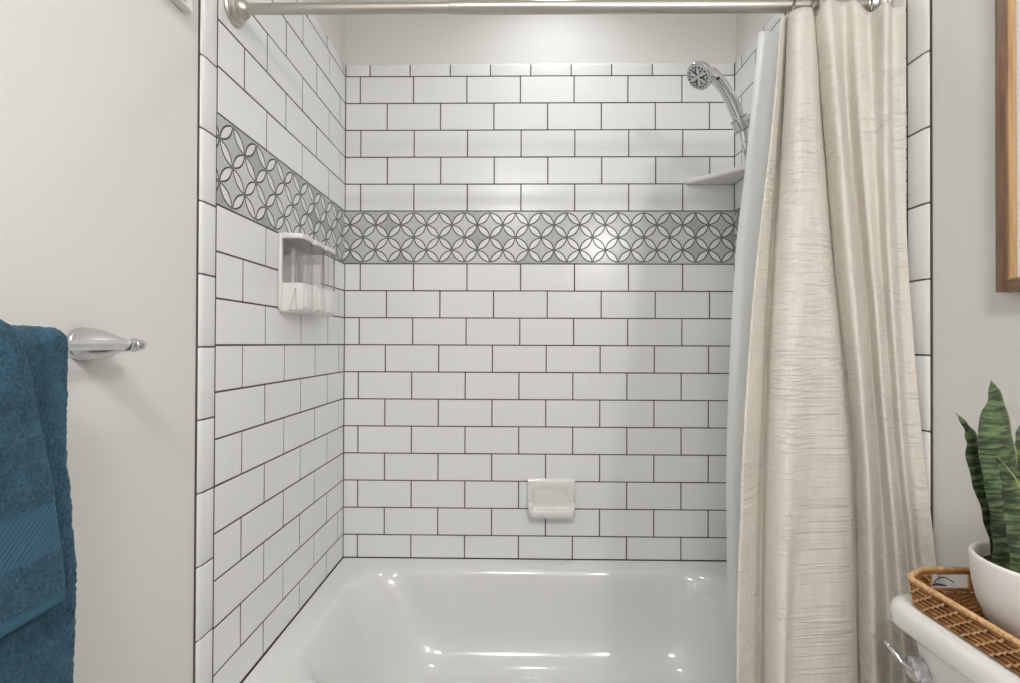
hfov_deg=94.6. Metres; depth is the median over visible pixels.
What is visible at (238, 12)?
shower curtain rod
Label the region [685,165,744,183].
corner shelf
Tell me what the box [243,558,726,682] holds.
bathtub
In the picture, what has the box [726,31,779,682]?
curtain liner
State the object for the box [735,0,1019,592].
wall
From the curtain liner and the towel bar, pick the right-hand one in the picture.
the curtain liner
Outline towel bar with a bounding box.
[67,327,146,360]
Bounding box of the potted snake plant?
[956,381,1019,639]
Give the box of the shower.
[687,61,747,162]
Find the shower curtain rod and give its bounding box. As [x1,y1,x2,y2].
[223,0,892,27]
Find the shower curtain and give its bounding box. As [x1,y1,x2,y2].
[736,0,937,682]
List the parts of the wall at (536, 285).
cap trim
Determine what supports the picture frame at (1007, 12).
attached to the wall at (966, 332)
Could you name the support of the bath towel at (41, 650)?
hanging from the towel bar
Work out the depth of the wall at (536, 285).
1.80 m
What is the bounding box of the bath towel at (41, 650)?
[0,325,76,682]
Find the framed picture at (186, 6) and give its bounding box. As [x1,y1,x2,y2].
[171,0,192,12]
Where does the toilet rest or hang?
on the floor
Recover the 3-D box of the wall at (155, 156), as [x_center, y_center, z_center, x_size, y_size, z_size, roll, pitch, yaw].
[-0.713,-0.092,0.044,0.108,2.620,3.737,0,0,1]
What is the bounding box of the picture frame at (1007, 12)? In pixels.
[995,0,1019,291]
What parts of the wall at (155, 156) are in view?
edge trim, cap trim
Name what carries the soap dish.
attached to the wall at (536, 285)
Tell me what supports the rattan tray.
on the toilet
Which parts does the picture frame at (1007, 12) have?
rail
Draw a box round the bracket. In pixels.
[730,113,749,133]
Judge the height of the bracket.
0.109 m
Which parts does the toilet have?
lever handle, tank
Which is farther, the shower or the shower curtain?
the shower
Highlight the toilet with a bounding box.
[884,593,1019,682]
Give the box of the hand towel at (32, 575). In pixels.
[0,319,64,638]
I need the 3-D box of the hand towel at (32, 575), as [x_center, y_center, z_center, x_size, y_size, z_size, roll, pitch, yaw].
[-0.581,0.141,0.410,0.089,0.349,0.335,0,0,1]
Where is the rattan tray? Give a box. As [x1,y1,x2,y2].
[907,566,1019,675]
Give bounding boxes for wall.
[0,0,345,682]
[343,0,735,561]
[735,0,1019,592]
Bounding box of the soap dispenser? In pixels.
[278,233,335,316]
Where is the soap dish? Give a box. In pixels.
[528,478,574,518]
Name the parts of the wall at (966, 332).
cap trim, edge trim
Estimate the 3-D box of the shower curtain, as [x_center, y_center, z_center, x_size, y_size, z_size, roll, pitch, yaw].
[0.638,0.170,0.980,0.394,1.857,0.186,0,0,1]
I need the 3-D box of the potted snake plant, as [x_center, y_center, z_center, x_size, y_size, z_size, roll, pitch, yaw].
[0.736,0.223,0.645,0.166,0.394,0.160,0,0,17]

